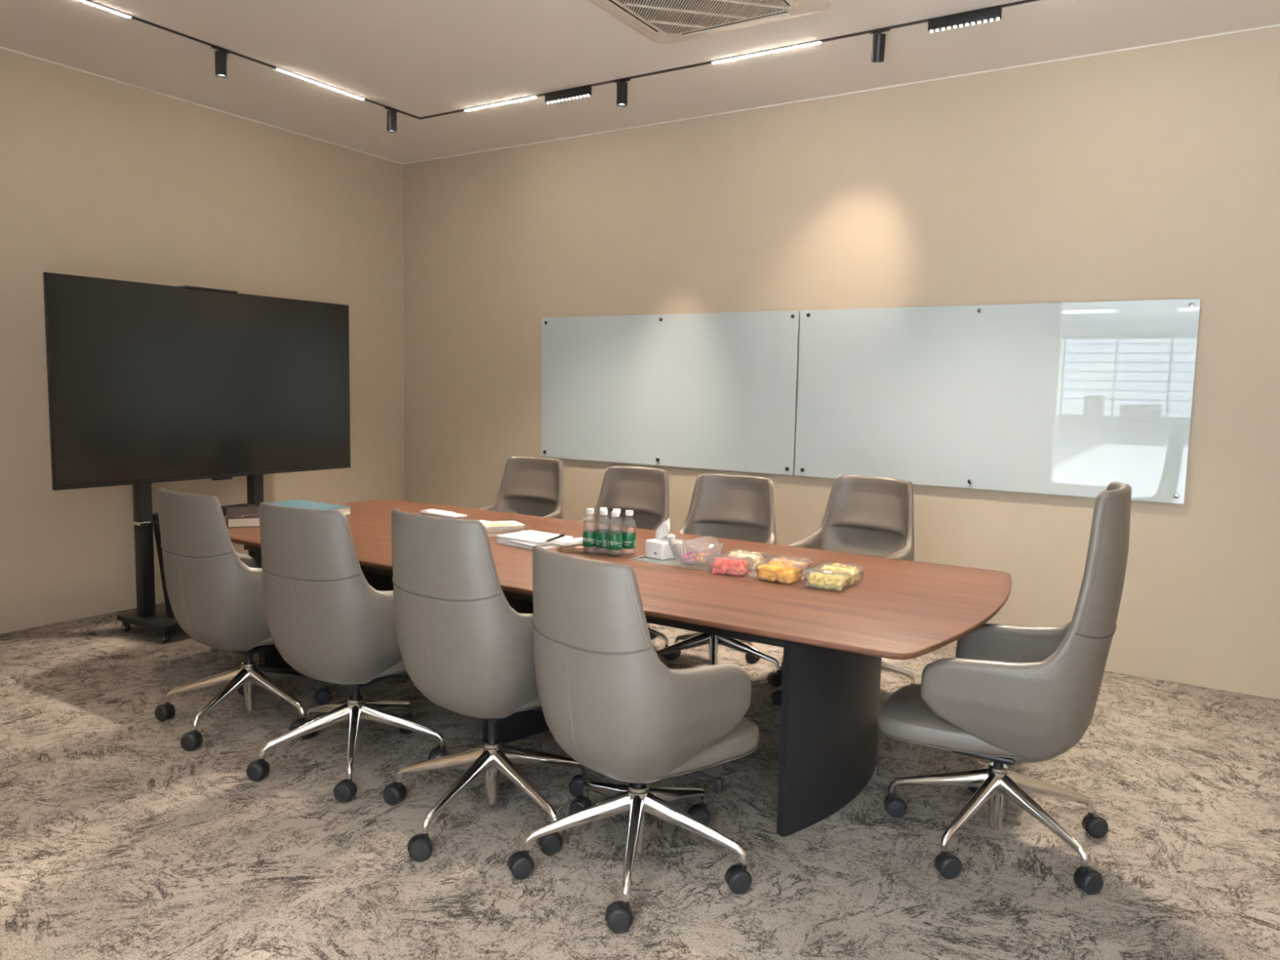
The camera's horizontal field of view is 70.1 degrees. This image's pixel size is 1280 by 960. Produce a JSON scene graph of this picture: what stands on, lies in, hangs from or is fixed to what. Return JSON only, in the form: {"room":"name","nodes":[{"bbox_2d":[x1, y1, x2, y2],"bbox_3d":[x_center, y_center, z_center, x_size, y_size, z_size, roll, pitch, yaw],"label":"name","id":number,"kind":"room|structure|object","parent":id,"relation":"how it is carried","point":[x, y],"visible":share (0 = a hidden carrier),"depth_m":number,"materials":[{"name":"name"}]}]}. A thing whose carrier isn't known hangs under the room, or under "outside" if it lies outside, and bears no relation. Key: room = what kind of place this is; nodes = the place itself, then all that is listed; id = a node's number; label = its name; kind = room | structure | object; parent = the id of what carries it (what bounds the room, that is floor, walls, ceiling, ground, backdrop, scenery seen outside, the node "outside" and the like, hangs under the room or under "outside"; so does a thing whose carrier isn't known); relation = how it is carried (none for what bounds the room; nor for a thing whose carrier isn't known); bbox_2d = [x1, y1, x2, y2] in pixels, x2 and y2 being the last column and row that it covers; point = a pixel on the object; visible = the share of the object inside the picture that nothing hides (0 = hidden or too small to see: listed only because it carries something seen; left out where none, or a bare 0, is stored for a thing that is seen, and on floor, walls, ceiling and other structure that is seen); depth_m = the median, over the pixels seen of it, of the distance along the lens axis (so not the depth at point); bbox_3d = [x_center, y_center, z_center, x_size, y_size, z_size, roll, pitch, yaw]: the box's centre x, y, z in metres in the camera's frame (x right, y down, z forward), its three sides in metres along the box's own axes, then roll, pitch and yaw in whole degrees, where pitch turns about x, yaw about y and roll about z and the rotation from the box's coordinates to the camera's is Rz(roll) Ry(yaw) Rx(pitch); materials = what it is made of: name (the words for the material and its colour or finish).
{"room":"conference room","nodes":[
{"label":"conference room","id":0,"kind":"room"},
{"bbox_2d":[0,48,404,633],"bbox_3d":[-3.623,-0.779,5.378,0.150,3.320,5.800,5,7,32],"label":"wall","id":1,"kind":"structure","parent":0,"point":[100,177],"depth_m":5.86,"materials":[{"name":"beige paint"}]},
{"bbox_2d":[0,46,403,164],"bbox_3d":[-3.522,-2.421,5.170,0.006,0.007,5.800,5,7,32],"label":"trim","id":2,"kind":"structure","parent":1,"relation":"attached to","point":[0,46],"depth_m":5.98,"materials":[{"name":"white"}]},
{"bbox_2d":[0,602,1279,959],"bbox_3d":[-0.515,1.179,3.662,7.500,0.100,5.950,5,7,32],"label":"floor","id":3,"kind":"structure","parent":0,"point":[119,841],"depth_m":3.04,"materials":[{"name":"carpet"}]},
{"bbox_2d":[116,285,263,643],"bbox_3d":[-2.630,-0.135,5.575,0.490,2.041,1.000,5,7,32],"label":"stand","id":4,"kind":"object","parent":3,"relation":"on","point":[161,619],"visible":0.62,"depth_m":5.35,"materials":[{"name":"black"}]},
{"bbox_2d":[43,271,351,490],"bbox_3d":[-2.581,-0.577,5.622,0.031,1.155,1.963,5,7,32],"label":"television","id":5,"kind":"object","parent":4,"relation":"attached to","point":[148,383],"visible":1,"depth_m":5.43,"materials":[{"name":"black"}]},
{"bbox_2d":[179,285,237,293],"bbox_3d":[-2.651,-0.977,5.551,0.200,0.361,0.700,5,7,32],"label":"shelf","id":6,"kind":"object","parent":4,"relation":"attached to","point":[186,286],"depth_m":5.47,"materials":[{"name":"black"}]},
{"bbox_2d":[154,487,332,751],"bbox_3d":[-1.703,0.541,4.037,0.734,1.043,0.751,-4,8,-40],"label":"office chair","id":7,"kind":"object","parent":3,"relation":"on","point":[215,591],"visible":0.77,"depth_m":3.73,"materials":[{"name":"beige leather"}]},
{"bbox_2d":[246,502,448,803],"bbox_3d":[-1.118,0.591,3.616,0.750,1.053,0.716,4,6,23],"label":"office chair","id":8,"kind":"object","parent":3,"relation":"on","point":[325,619],"visible":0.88,"depth_m":3.30,"materials":[{"name":"beige leather"}]},
{"bbox_2d":[382,508,589,861],"bbox_3d":[-0.509,0.632,3.159,0.734,1.081,0.771,5,7,36],"label":"office chair","id":9,"kind":"object","parent":3,"relation":"on","point":[462,644],"visible":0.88,"depth_m":2.89,"materials":[{"name":"beige leather"}]},
{"bbox_2d":[477,456,563,519],"bbox_3d":[-0.848,0.399,5.607,0.743,1.047,0.750,-2,7,-31],"label":"office chair","id":10,"kind":"object","parent":3,"relation":"on","point":[529,486],"visible":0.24,"depth_m":5.79,"materials":[{"name":"beige leather"}]},
{"bbox_2d":[502,469,557,503],"bbox_3d":[-0.674,0.016,5.776,0.463,0.237,0.107,5,7,30],"label":"cushion","id":11,"kind":"object","parent":10,"relation":"on","point":[519,486],"depth_m":5.80,"materials":[{"name":"beige leather"}]},
{"bbox_2d":[223,499,1011,837],"bbox_3d":[-0.450,0.684,4.406,4.087,0.735,1.556,5,7,32],"label":"conference table","id":12,"kind":"object","parent":3,"relation":"on","point":[834,643],"visible":0.55,"depth_m":3.36,"materials":[{"name":"brown wood"}]},
{"bbox_2d":[226,506,259,528],"bbox_3d":[-2.109,0.198,4.973,0.260,0.051,0.450,-1,6,-24],"label":"book","id":13,"kind":"object","parent":12,"relation":"on","point":[237,517],"visible":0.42,"depth_m":4.79,"materials":[{"name":"brown paper"}]},
{"bbox_2d":[267,499,351,515],"bbox_3d":[-1.945,0.168,5.335,0.500,0.046,0.245,5,7,34],"label":"book","id":14,"kind":"object","parent":12,"relation":"on","point":[295,503],"visible":0.54,"depth_m":5.31,"materials":[{"name":"teal paper"}]},
{"bbox_2d":[419,509,466,518],"bbox_3d":[-1.150,0.197,5.346,0.320,0.020,0.102,6,7,38],"label":"paper packet","id":15,"kind":"object","parent":12,"relation":"on","point":[431,512],"visible":0.98,"depth_m":5.30,"materials":[{"name":"white"}]},
{"bbox_2d":[487,530,524,537],"bbox_3d":[-0.753,0.268,4.715,0.270,0.022,0.180,-2,7,-30],"label":"notebook","id":16,"kind":"object","parent":12,"relation":"on","point":[492,534],"visible":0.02,"depth_m":4.64,"materials":[{"name":"brown paper"}]},
{"bbox_2d":[486,528,524,533],"bbox_3d":[-0.754,0.249,4.718,0.270,0.014,0.180,-2,7,-33],"label":"notebook","id":17,"kind":"object","parent":16,"relation":"on","point":[517,529],"visible":0.19,"depth_m":4.66,"materials":[{"name":"beige paper"}]},
{"bbox_2d":[480,520,525,529],"bbox_3d":[-0.749,0.234,4.712,0.270,0.015,0.180,-2,6,-26],"label":"notebook","id":18,"kind":"object","parent":17,"relation":"on","point":[516,525],"visible":0.42,"depth_m":4.67,"materials":[{"name":"beige paper"}]},
{"bbox_2d":[485,522,512,525],"bbox_3d":[-0.726,0.225,4.706,0.130,0.004,0.075,-1,6,-18],"label":"sticky note","id":19,"kind":"object","parent":18,"relation":"on","point":[491,523],"visible":1,"depth_m":4.69,"materials":[{"name":"yellow"}]},
{"bbox_2d":[495,541,561,549],"bbox_3d":[-0.520,0.308,4.444,0.285,0.006,0.235,6,7,40],"label":"paper","id":20,"kind":"object","parent":12,"relation":"on","point":[497,542],"visible":0.29,"depth_m":4.36,"materials":[{"name":"white paper"}]},
{"bbox_2d":[496,539,558,548],"bbox_3d":[-0.520,0.300,4.458,0.285,0.006,0.235,6,8,42],"label":"paper","id":21,"kind":"object","parent":20,"relation":"on","point":[496,540],"visible":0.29,"depth_m":4.36,"materials":[{"name":"white paper"}]},
{"bbox_2d":[496,538,556,547],"bbox_3d":[-0.520,0.294,4.456,0.235,0.006,0.285,-5,8,-45],"label":"paper","id":22,"kind":"object","parent":21,"relation":"on","point":[496,539],"visible":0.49,"depth_m":4.35,"materials":[{"name":"white paper"}]},
{"bbox_2d":[496,537,555,546],"bbox_3d":[-0.518,0.290,4.438,0.285,0.006,0.235,7,8,44],"label":"paper","id":23,"kind":"object","parent":22,"relation":"on","point":[498,538],"visible":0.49,"depth_m":4.33,"materials":[{"name":"white paper"}]},
{"bbox_2d":[502,537,573,544],"bbox_3d":[-0.505,0.282,4.458,0.285,0.006,0.235,7,8,44],"label":"paper","id":24,"kind":"object","parent":23,"relation":"on","point":[502,537],"visible":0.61,"depth_m":4.34,"materials":[{"name":"white paper"}]},
{"bbox_2d":[497,529,572,543],"bbox_3d":[-0.513,0.275,4.455,0.285,0.007,0.235,6,7,37],"label":"paper","id":25,"kind":"object","parent":24,"relation":"on","point":[535,536],"visible":0.99,"depth_m":4.44,"materials":[{"name":"white paper"}]},
{"bbox_2d":[546,533,564,541],"bbox_3d":[-0.404,0.277,4.372,0.012,0.014,0.195,3,6,21],"label":"pen","id":26,"kind":"object","parent":25,"relation":"on","point":[562,535],"visible":1,"depth_m":4.38,"materials":[{"name":"black"}]},
{"bbox_2d":[557,544,592,552],"bbox_3d":[-0.302,0.318,4.316,0.137,0.022,0.165,2,6,12],"label":"paper bag","id":27,"kind":"object","parent":12,"relation":"on","point":[579,548],"visible":0.58,"depth_m":4.25,"materials":[{"name":"brown"}]},
{"bbox_2d":[554,537,582,546],"bbox_3d":[-0.317,0.293,4.321,0.172,0.024,0.068,-3,7,-38],"label":"packet","id":28,"kind":"object","parent":27,"relation":"on","point":[575,541],"visible":0.7,"depth_m":4.29,"materials":[{"name":"white paper"}]},
{"bbox_2d":[582,508,596,553],"bbox_3d":[-0.233,0.235,4.229,0.066,0.205,0.065,-4,8,-40],"label":"water bottle","id":29,"kind":"object","parent":12,"relation":"on","point":[588,540],"visible":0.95,"depth_m":4.21,"materials":[{"name":"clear plastic"}]},
{"bbox_2d":[595,507,609,551],"bbox_3d":[-0.172,0.232,4.274,0.065,0.205,0.066,0,6,-12],"label":"water bottle","id":30,"kind":"object","parent":12,"relation":"on","point":[599,530],"visible":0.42,"depth_m":4.27,"materials":[{"name":"clear plastic"}]},
{"bbox_2d":[595,509,610,555],"bbox_3d":[-0.169,0.239,4.200,0.065,0.205,0.065,6,8,42],"label":"water bottle","id":31,"kind":"object","parent":12,"relation":"on","point":[602,537],"visible":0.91,"depth_m":4.18,"materials":[{"name":"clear plastic"}]},
{"bbox_2d":[608,511,622,556],"bbox_3d":[-0.113,0.245,4.154,0.065,0.205,0.066,6,7,39],"label":"water bottle","id":32,"kind":"object","parent":12,"relation":"on","point":[615,540],"visible":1,"depth_m":4.13,"materials":[{"name":"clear plastic"}]},
{"bbox_2d":[608,508,622,553],"bbox_3d":[-0.110,0.236,4.242,0.065,0.205,0.065,1,6,-6],"label":"water bottle","id":33,"kind":"object","parent":12,"relation":"on","point":[614,509],"visible":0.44,"depth_m":4.23,"materials":[{"name":"clear plastic"}]},
{"bbox_2d":[622,510,635,555],"bbox_3d":[-0.051,0.242,4.200,0.065,0.205,0.065,2,6,4],"label":"water bottle","id":34,"kind":"object","parent":12,"relation":"on","point":[628,539],"visible":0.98,"depth_m":4.18,"materials":[{"name":"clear plastic"}]},
{"bbox_2d":[644,518,682,559],"bbox_3d":[0.112,0.260,4.154,0.137,0.182,0.122,-4,8,-44],"label":"tissue box","id":35,"kind":"object","parent":12,"relation":"on","point":[658,548],"visible":0.91,"depth_m":4.13,"materials":[{"name":"white plastic"}]},
{"bbox_2d":[667,536,724,565],"bbox_3d":[0.244,0.315,4.016,0.233,0.105,0.233,0,6,-13],"label":"candy bowl","id":36,"kind":"object","parent":12,"relation":"on","point":[720,546],"visible":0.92,"depth_m":3.97,"materials":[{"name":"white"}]},
{"bbox_2d":[706,553,756,576],"bbox_3d":[0.383,0.356,3.834,0.184,0.068,0.137,5,7,30],"label":"box","id":37,"kind":"object","parent":12,"relation":"on","point":[722,557],"visible":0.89,"depth_m":3.81,"materials":[{"name":"clear plastic"}]},
{"bbox_2d":[711,566,719,573],"bbox_3d":[0.322,0.372,3.831,0.051,0.044,0.015,-3,7,-36],"label":"watermelon piece","id":38,"kind":"object","parent":37,"relation":"in","point":[715,570],"visible":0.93,"depth_m":3.82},
{"bbox_2d":[713,557,721,568],"bbox_3d":[0.331,0.346,3.834,0.051,0.042,0.034,0,6,-13],"label":"watermelon piece","id":39,"kind":"object","parent":37,"relation":"in","point":[718,564],"visible":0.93,"depth_m":3.83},
{"bbox_2d":[722,559,728,569],"bbox_3d":[0.357,0.350,3.807,0.021,0.043,0.052,3,6,18],"label":"watermelon piece","id":40,"kind":"object","parent":37,"relation":"in","point":[724,565],"visible":0.86,"depth_m":3.79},
{"bbox_2d":[728,562,737,573],"bbox_3d":[0.388,0.366,3.793,0.048,0.048,0.017,6,8,42],"label":"watermelon piece","id":41,"kind":"object","parent":37,"relation":"in","point":[733,568],"visible":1,"depth_m":3.79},
{"bbox_2d":[728,570,742,576],"bbox_3d":[0.400,0.379,3.798,0.056,0.041,0.039,3,6,14],"label":"watermelon piece","id":42,"kind":"object","parent":37,"relation":"in","point":[731,572],"visible":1,"depth_m":3.78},
{"bbox_2d":[732,560,740,568],"bbox_3d":[0.396,0.356,3.791,0.050,0.045,0.035,3,6,16],"label":"watermelon piece","id":43,"kind":"object","parent":37,"relation":"in","point":[736,562],"visible":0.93,"depth_m":3.78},
{"bbox_2d":[733,563,744,573],"bbox_3d":[0.418,0.371,3.782,0.050,0.048,0.040,7,8,43],"label":"watermelon piece","id":44,"kind":"object","parent":37,"relation":"in","point":[741,568],"visible":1,"depth_m":3.77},
{"bbox_2d":[741,559,749,568],"bbox_3d":[0.438,0.351,3.820,0.037,0.042,0.053,3,6,21],"label":"watermelon piece","id":45,"kind":"object","parent":37,"relation":"in","point":[742,561],"visible":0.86,"depth_m":3.81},
{"bbox_2d":[723,548,769,570],"bbox_3d":[0.463,0.344,3.966,0.184,0.068,0.132,5,7,34],"label":"box","id":46,"kind":"object","parent":12,"relation":"on","point":[732,550],"visible":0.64,"depth_m":3.95,"materials":[{"name":"clear plastic"}]},
{"bbox_2d":[729,551,739,555],"bbox_3d":[0.417,0.332,3.989,0.042,0.043,0.045,1,6,-3],"label":"fruit piece","id":47,"kind":"object","parent":46,"relation":"in","point":[732,553],"visible":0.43,"depth_m":3.98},
{"bbox_2d":[737,553,746,559],"bbox_3d":[0.445,0.338,3.943,0.045,0.040,0.042,2,6,6],"label":"fruit piece","id":48,"kind":"object","parent":46,"relation":"in","point":[740,555],"visible":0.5,"depth_m":3.93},
{"bbox_2d":[746,554,755,562],"bbox_3d":[0.477,0.341,3.920,0.044,0.043,0.043,5,7,36],"label":"fruit piece","id":49,"kind":"object","parent":46,"relation":"in","point":[748,555],"visible":0.58,"depth_m":3.91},
{"bbox_2d":[754,555,761,567],"bbox_3d":[0.500,0.353,3.924,0.044,0.056,0.057,-4,8,-43],"label":"fruit piece","id":50,"kind":"object","parent":46,"relation":"in","point":[757,562],"visible":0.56,"depth_m":3.91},
{"bbox_2d":[753,560,804,584],"bbox_3d":[0.567,0.372,3.707,0.184,0.068,0.132,5,7,31],"label":"box","id":51,"kind":"object","parent":12,"relation":"on","point":[763,562],"visible":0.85,"depth_m":3.69,"materials":[{"name":"clear plastic"}]},
{"bbox_2d":[757,571,764,579],"bbox_3d":[0.506,0.389,3.717,0.051,0.041,0.041,-1,6,-17],"label":"mango piece","id":52,"kind":"object","parent":51,"relation":"in","point":[762,572],"visible":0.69,"depth_m":3.70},
{"bbox_2d":[758,564,768,574],"bbox_3d":[0.506,0.364,3.714,0.052,0.041,0.034,1,6,2],"label":"mango piece","id":53,"kind":"object","parent":51,"relation":"in","point":[761,570],"visible":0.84,"depth_m":3.70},
{"bbox_2d":[760,571,768,579],"bbox_3d":[0.516,0.390,3.704,0.048,0.042,0.043,5,7,36],"label":"mango piece","id":54,"kind":"object","parent":51,"relation":"in","point":[766,577],"visible":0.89,"depth_m":3.69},
{"bbox_2d":[767,573,775,581],"bbox_3d":[0.535,0.391,3.692,0.047,0.044,0.041,-2,7,-30],"label":"mango piece","id":55,"kind":"object","parent":51,"relation":"in","point":[770,575],"visible":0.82,"depth_m":3.67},
{"bbox_2d":[767,564,778,577],"bbox_3d":[0.540,0.366,3.686,0.043,0.047,0.048,-2,7,-32],"label":"mango piece","id":56,"kind":"object","parent":51,"relation":"in","point":[774,567],"visible":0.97,"depth_m":3.68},
{"bbox_2d":[768,565,778,577],"bbox_3d":[0.543,0.367,3.689,0.038,0.047,0.054,3,6,19],"label":"mango piece","id":57,"kind":"object","parent":51,"relation":"in","point":[771,568],"visible":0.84,"depth_m":3.67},
{"bbox_2d":[776,564,784,572],"bbox_3d":[0.561,0.365,3.681,0.054,0.048,0.039,3,6,14],"label":"mango piece","id":58,"kind":"object","parent":51,"relation":"in","point":[780,568],"visible":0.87,"depth_m":3.66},
{"bbox_2d":[780,570,793,580],"bbox_3d":[0.592,0.383,3.657,0.051,0.042,0.041,5,7,34],"label":"mango piece","id":59,"kind":"object","parent":51,"relation":"in","point":[789,575],"visible":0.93,"depth_m":3.64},
{"bbox_2d":[783,573,795,583],"bbox_3d":[0.600,0.396,3.656,0.051,0.052,0.042,-1,6,-24],"label":"mango piece","id":60,"kind":"object","parent":51,"relation":"in","point":[787,580],"visible":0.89,"depth_m":3.64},
{"bbox_2d":[787,565,799,575],"bbox_3d":[0.617,0.366,3.691,0.048,0.040,0.037,-2,7,-31],"label":"mango piece","id":61,"kind":"object","parent":51,"relation":"in","point":[793,569],"visible":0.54,"depth_m":3.68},
{"bbox_2d":[763,554,812,576],"bbox_3d":[0.624,0.359,3.848,0.184,0.068,0.132,5,7,34],"label":"box","id":62,"kind":"object","parent":12,"relation":"on","point":[771,557],"visible":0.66,"depth_m":3.83,"materials":[{"name":"clear plastic"}]},
{"bbox_2d":[794,561,807,566],"bbox_3d":[0.671,0.354,3.825,0.056,0.027,0.027,2,6,11],"label":"melon piece","id":63,"kind":"object","parent":62,"relation":"in","point":[797,562],"visible":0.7,"depth_m":3.82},
{"bbox_2d":[800,568,853,591],"bbox_3d":[0.737,0.390,3.589,0.184,0.064,0.127,5,7,30],"label":"box","id":64,"kind":"object","parent":12,"relation":"on","point":[809,570],"visible":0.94,"depth_m":3.58,"materials":[{"name":"clear plastic"}]},
{"bbox_2d":[809,579,817,586],"bbox_3d":[0.692,0.406,3.591,0.052,0.031,0.027,-2,6,-26],"label":"slice","id":65,"kind":"object","parent":64,"relation":"in","point":[815,583],"visible":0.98,"depth_m":3.58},
{"bbox_2d":[815,573,824,582],"bbox_3d":[0.706,0.384,3.579,0.029,0.027,0.053,6,8,40],"label":"slice","id":66,"kind":"object","parent":64,"relation":"in","point":[818,579],"visible":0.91,"depth_m":3.56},
{"bbox_2d":[816,580,824,586],"bbox_3d":[0.714,0.404,3.584,0.052,0.036,0.027,2,6,7],"label":"slice","id":67,"kind":"object","parent":64,"relation":"in","point":[820,584],"visible":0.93,"depth_m":3.58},
{"bbox_2d":[823,582,831,588],"bbox_3d":[0.735,0.410,3.561,0.029,0.033,0.048,0,6,-11],"label":"slice","id":68,"kind":"object","parent":64,"relation":"in","point":[828,584],"visible":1,"depth_m":3.55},
{"bbox_2d":[827,576,840,582],"bbox_3d":[0.754,0.386,3.547,0.051,0.029,0.026,4,6,22],"label":"slice","id":69,"kind":"object","parent":64,"relation":"in","point":[832,578],"visible":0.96,"depth_m":3.54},
{"bbox_2d":[831,579,845,586],"bbox_3d":[0.770,0.399,3.538,0.052,0.030,0.027,2,6,7],"label":"slice","id":70,"kind":"object","parent":64,"relation":"in","point":[841,582],"visible":1,"depth_m":3.53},
{"bbox_2d":[813,561,866,585],"bbox_3d":[0.811,0.377,3.709,0.184,0.068,0.137,5,7,35],"label":"box","id":71,"kind":"object","parent":12,"relation":"on","point":[827,563],"visible":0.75,"depth_m":3.68,"materials":[{"name":"clear plastic"}]},
{"bbox_2d":[826,564,837,573],"bbox_3d":[0.778,0.368,3.699,0.047,0.040,0.042,-4,8,-43],"label":"pineapple piece","id":72,"kind":"object","parent":71,"relation":"in","point":[831,568],"visible":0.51,"depth_m":3.69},
{"bbox_2d":[840,568,852,575],"bbox_3d":[0.824,0.374,3.658,0.047,0.044,0.045,0,6,-10],"label":"pineapple piece","id":73,"kind":"object","parent":71,"relation":"in","point":[844,570],"visible":0.5,"depth_m":3.65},
{"bbox_2d":[847,572,856,582],"bbox_3d":[0.842,0.388,3.658,0.044,0.043,0.047,1,6,-7],"label":"pineapple piece","id":74,"kind":"object","parent":71,"relation":"in","point":[853,574],"visible":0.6,"depth_m":3.64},
{"bbox_2d":[850,566,859,577],"bbox_3d":[0.854,0.372,3.677,0.052,0.052,0.043,6,7,37],"label":"pineapple piece","id":75,"kind":"object","parent":71,"relation":"in","point":[852,569],"visible":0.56,"depth_m":3.66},
{"bbox_2d":[579,466,675,660],"bbox_3d":[-0.143,0.465,5.158,0.735,1.025,0.758,5,7,32],"label":"office chair","id":76,"kind":"object","parent":3,"relation":"on","point":[643,491],"visible":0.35,"depth_m":5.36,"materials":[{"name":"beige leather"}]},
{"bbox_2d":[601,480,663,518],"bbox_3d":[-0.027,0.083,5.347,0.463,0.237,0.107,5,7,32],"label":"cushion","id":77,"kind":"object","parent":76,"relation":"on","point":[644,497],"depth_m":5.36,"materials":[{"name":"beige leather"}]},
{"bbox_2d":[506,545,759,933],"bbox_3d":[0.008,0.703,2.871,0.754,1.027,0.729,6,8,40],"label":"office chair","id":78,"kind":"object","parent":3,"relation":"on","point":[607,698],"visible":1,"depth_m":2.60,"materials":[{"name":"beige leather"}]},
{"bbox_2d":[656,473,782,687],"bbox_3d":[0.412,0.517,4.731,0.703,1.041,0.749,3,6,19],"label":"office chair","id":79,"kind":"object","parent":3,"relation":"on","point":[725,506],"visible":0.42,"depth_m":4.93,"materials":[{"name":"beige leather"}]},
{"bbox_2d":[692,488,768,529],"bbox_3d":[0.502,0.131,4.941,0.463,0.237,0.107,4,6,24],"label":"cushion","id":80,"kind":"object","parent":79,"relation":"on","point":[712,508],"depth_m":4.96,"materials":[{"name":"beige leather"}]},
{"bbox_2d":[770,475,915,705],"bbox_3d":[0.978,0.536,4.510,0.749,1.072,0.700,-4,8,-44],"label":"office chair","id":81,"kind":"object","parent":3,"relation":"on","point":[864,515],"visible":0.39,"depth_m":4.66,"materials":[{"name":"beige leather"}]},
{"bbox_2d":[827,491,906,537],"bbox_3d":[1.175,0.143,4.651,0.463,0.237,0.107,6,7,40],"label":"cushion","id":82,"kind":"object","parent":81,"relation":"on","point":[872,513],"depth_m":4.67,"materials":[{"name":"beige leather"}]},
{"bbox_2d":[876,481,1131,894],"bbox_3d":[1.199,0.606,3.064,0.728,1.231,0.752,4,7,29],"label":"chair","id":83,"kind":"object","parent":3,"relation":"on","point":[1009,694],"visible":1,"depth_m":2.84,"materials":[{"name":"beige leather"}]},
{"bbox_2d":[0,0,1279,163],"bbox_3d":[-0.442,-2.223,3.320,7.500,0.100,5.950,5,7,32],"label":"ceiling","id":84,"kind":"structure","parent":0,"point":[418,58],"depth_m":5.00,"materials":[{"name":"white paint"}]},
{"bbox_2d":[85,0,1039,119],"bbox_3d":[-0.485,-2.165,3.250,5.056,0.004,4.104,5,7,32],"label":"track","id":85,"kind":"object","parent":84,"relation":"attached to","point":[1024,1],"visible":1,"depth_m":5.03,"materials":[{"name":"black"}]},
{"bbox_2d":[78,0,131,17],"bbox_3d":[-2.753,-2.321,4.359,0.024,0.005,0.640,5,7,32],"label":"lamp","id":86,"kind":"object","parent":85,"relation":"attached to","point":[83,1],"visible":1,"depth_m":4.52,"materials":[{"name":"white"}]},
{"bbox_2d":[211,45,231,78],"bbox_3d":[-2.317,-2.310,5.054,0.064,0.146,0.100,5,7,32],"label":"track spotlight","id":87,"kind":"object","parent":85,"relation":"attached to","point":[220,55],"visible":1,"depth_m":5.03,"materials":[{"name":"black"}]},
{"bbox_2d":[275,68,364,99],"bbox_3d":[-1.954,-2.430,5.617,0.024,0.005,0.642,5,7,32],"label":"lamp","id":88,"kind":"object","parent":85,"relation":"attached to","point":[279,69],"visible":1,"depth_m":5.59,"materials":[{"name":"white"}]},
{"bbox_2d":[384,106,398,133],"bbox_3d":[-1.657,-2.400,6.094,0.064,0.146,0.100,5,7,32],"label":"track spotlight","id":89,"kind":"object","parent":85,"relation":"attached to","point":[391,113],"visible":1,"depth_m":6.07,"materials":[{"name":"black"}]},
{"bbox_2d":[463,96,536,111],"bbox_3d":[-0.911,-2.438,5.919,0.600,0.005,0.024,5,7,32],"label":"lamp","id":90,"kind":"object","parent":85,"relation":"attached to","point":[531,97],"visible":1,"depth_m":5.91,"materials":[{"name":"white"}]},
{"bbox_2d":[544,85,591,103],"bbox_3d":[-0.444,-2.372,5.629,0.335,0.058,0.034,5,7,32],"label":"track light","id":91,"kind":"object","parent":85,"relation":"attached to","point":[586,91],"visible":1,"depth_m":5.61,"materials":[{"name":"black"}]},
{"bbox_2d":[613,77,630,106],"bbox_3d":[-0.107,-2.299,5.421,0.100,0.146,0.064,5,7,32],"label":"track spotlight","id":92,"kind":"object","parent":85,"relation":"attached to","point":[621,86],"visible":1,"depth_m":5.40,"materials":[{"name":"black"}]},
{"bbox_2d":[711,40,821,63],"bbox_3d":[0.673,-2.304,4.925,0.636,0.005,0.024,5,7,32],"label":"lamp","id":93,"kind":"object","parent":85,"relation":"attached to","point":[818,42],"visible":1,"depth_m":4.91,"materials":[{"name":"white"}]},
{"bbox_2d":[869,27,890,62],"bbox_3d":[1.212,-2.188,4.611,0.100,0.150,0.091,5,7,32],"label":"track spotlight","id":94,"kind":"object","parent":85,"relation":"attached to","point":[878,38],"visible":1,"depth_m":4.59,"materials":[{"name":"black"}]},
{"bbox_2d":[928,5,1002,32],"bbox_3d":[1.554,-2.203,4.374,0.335,0.058,0.034,5,7,32],"label":"track light","id":95,"kind":"object","parent":85,"relation":"attached to","point":[978,16],"visible":1,"depth_m":4.36,"materials":[{"name":"black"}]},
{"bbox_2d":[588,0,831,43],"bbox_3d":[0.253,-2.215,4.145,0.980,0.052,0.980,5,7,32],"label":"air conditioner","id":96,"kind":"object","parent":84,"relation":"attached to","point":[661,21],"visible":1,"depth_m":4.33,"materials":[{"name":"beige plastic"}]},
{"bbox_2d":[403,26,1279,699],"bbox_3d":[1.073,-0.735,5.933,7.500,3.320,0.150,5,7,32],"label":"wall","id":97,"kind":"structure","parent":0,"point":[1148,173],"depth_m":5.31,"materials":[{"name":"beige paint"}]},
{"bbox_2d":[541,310,799,475],"bbox_3d":[0.129,-0.630,6.430,2.078,1.056,0.034,5,7,32],"label":"board","id":98,"kind":"object","parent":97,"relation":"attached to","point":[717,391],"visible":1,"depth_m":6.35,"materials":[{"name":"grey"}]},
{"bbox_2d":[403,23,1279,164],"bbox_3d":[1.069,-2.376,5.699,7.194,0.007,0.006,5,7,32],"label":"trim","id":99,"kind":"structure","parent":97,"relation":"attached to","point":[1274,25],"depth_m":5.41,"materials":[{"name":"white"}]},
{"bbox_2d":[795,298,1199,503],"bbox_3d":[1.935,-0.478,5.296,2.174,1.056,0.034,5,7,32],"label":"board","id":100,"kind":"object","parent":97,"relation":"attached to","point":[1071,398],"visible":1,"depth_m":5.20,"materials":[{"name":"grey"}]},
{"label":"mango piece","id":101,"kind":"object","parent":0,"visible":0},
{"bbox_2d":[775,571,781,578],"bbox_3d":[0.559,0.381,3.682,0.043,0.045,0.052,-2,7,-32],"label":"mango piece","id":102,"kind":"object","parent":101,"relation":"on","point":[778,574],"visible":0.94,"depth_m":3.66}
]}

